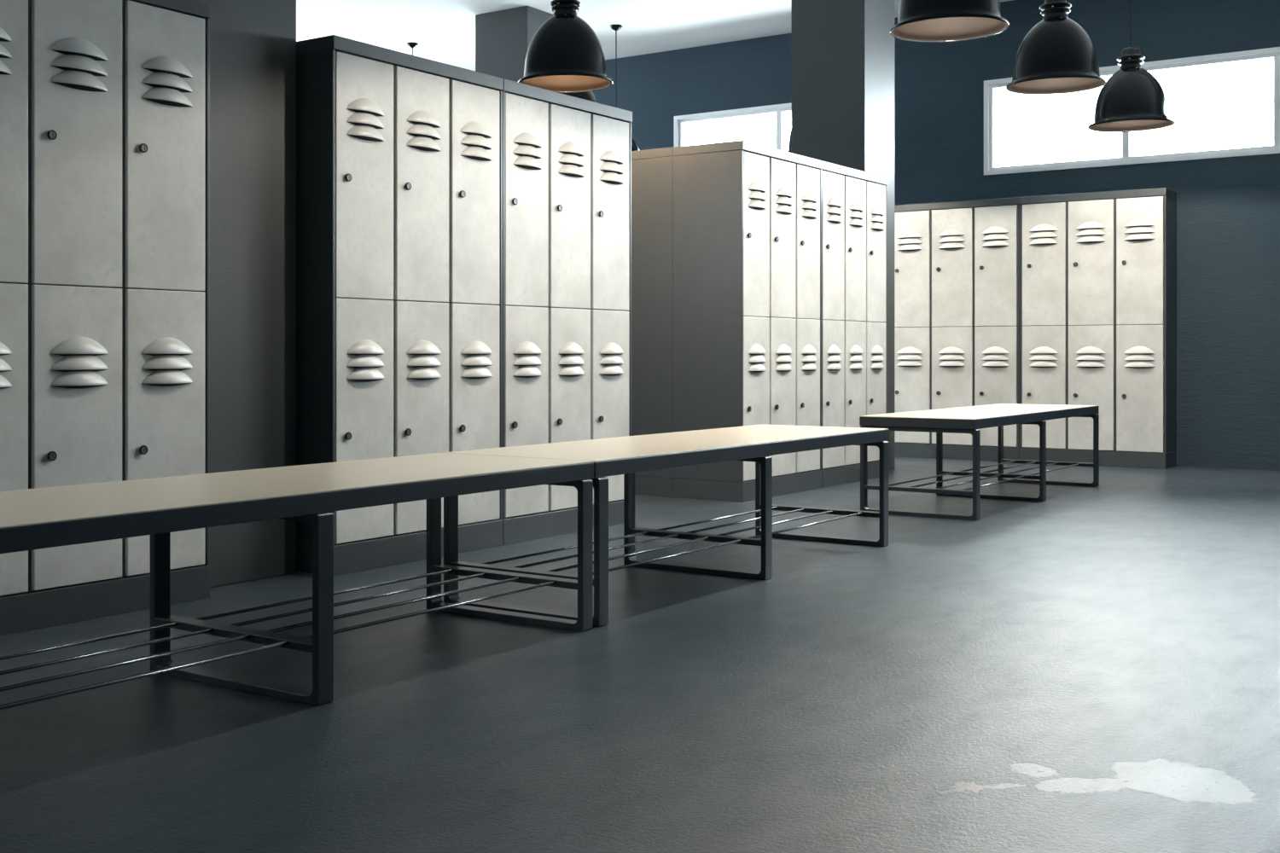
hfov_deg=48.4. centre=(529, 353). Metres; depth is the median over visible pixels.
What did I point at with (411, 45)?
pendant lamp
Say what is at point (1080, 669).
floor
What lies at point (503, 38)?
pillar
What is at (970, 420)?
bench
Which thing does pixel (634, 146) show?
pendant lamp
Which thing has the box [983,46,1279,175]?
window
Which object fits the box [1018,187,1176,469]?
locker
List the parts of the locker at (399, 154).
knob, knob, door, door, knob, knob, door, door, knob, knob, door, door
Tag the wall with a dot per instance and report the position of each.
(1228, 208)
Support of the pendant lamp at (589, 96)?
hanging from the ceiling
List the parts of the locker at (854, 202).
door, door, door, door, door, door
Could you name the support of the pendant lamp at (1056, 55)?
hanging from the ceiling
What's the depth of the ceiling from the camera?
10.55 m
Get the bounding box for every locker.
[0,0,210,635]
[296,34,503,575]
[501,78,632,545]
[631,147,673,497]
[672,139,821,502]
[818,160,888,488]
[894,197,1020,461]
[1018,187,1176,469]
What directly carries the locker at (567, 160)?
on the floor
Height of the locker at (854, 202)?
1.800 m
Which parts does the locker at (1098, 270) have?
door, door, door, door, door, door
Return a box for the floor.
[0,456,1279,852]
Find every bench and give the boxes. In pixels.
[0,453,593,709]
[442,424,889,627]
[859,403,1099,520]
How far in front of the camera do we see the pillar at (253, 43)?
4.60 m
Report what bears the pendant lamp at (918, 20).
hanging from the ceiling
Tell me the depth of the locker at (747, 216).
7.21 m
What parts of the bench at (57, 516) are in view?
shoe rod, leg frame, shoe rod, shoe rod, shoe rod, leg frame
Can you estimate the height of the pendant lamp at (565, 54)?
1.140 m
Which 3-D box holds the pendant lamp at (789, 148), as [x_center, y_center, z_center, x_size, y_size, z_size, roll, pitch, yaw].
[1.956,-1.910,9.547,0.475,1.140,0.475,0,0,36]
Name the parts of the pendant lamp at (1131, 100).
lamp shade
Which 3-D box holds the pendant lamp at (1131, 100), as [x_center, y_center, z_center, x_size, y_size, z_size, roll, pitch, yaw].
[3.552,-1.910,8.353,0.475,1.140,0.475,0,0,36]
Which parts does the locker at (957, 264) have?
door, door, door, door, door, door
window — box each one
[673,102,791,151]
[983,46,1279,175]
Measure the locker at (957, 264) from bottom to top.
1.800 m
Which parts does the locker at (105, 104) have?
door, door, knob, knob, door, door, knob, knob, door, door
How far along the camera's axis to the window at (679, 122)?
11.25 m
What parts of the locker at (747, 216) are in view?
door, door, door, door, door, door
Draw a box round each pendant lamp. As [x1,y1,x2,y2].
[407,42,418,55]
[517,0,612,93]
[561,91,597,102]
[610,24,639,151]
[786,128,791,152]
[890,0,1009,42]
[1005,0,1106,94]
[1088,0,1175,132]
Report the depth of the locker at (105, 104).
3.97 m
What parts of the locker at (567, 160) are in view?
knob, knob, door, door, knob, knob, door, door, knob, knob, door, door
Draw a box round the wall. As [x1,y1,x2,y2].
[592,0,1279,470]
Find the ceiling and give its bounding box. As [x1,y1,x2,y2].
[296,0,1012,70]
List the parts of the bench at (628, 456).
leg frame, shoe rod, shoe rod, shoe rod, leg frame, shoe rod, leg frame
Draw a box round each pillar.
[200,0,296,587]
[475,5,553,81]
[791,0,894,470]
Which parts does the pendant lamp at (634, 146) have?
lamp shade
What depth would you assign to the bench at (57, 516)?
3.09 m
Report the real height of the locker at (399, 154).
1.800 m
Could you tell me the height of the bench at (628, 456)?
0.450 m
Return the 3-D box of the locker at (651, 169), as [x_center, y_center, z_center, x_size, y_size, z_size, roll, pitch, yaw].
[0.840,-0.160,7.771,0.428,1.800,0.928,0,0,36]
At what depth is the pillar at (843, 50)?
8.82 m
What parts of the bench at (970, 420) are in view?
leg frame, shoe rod, shoe rod, leg frame, shoe rod, shoe rod, leg frame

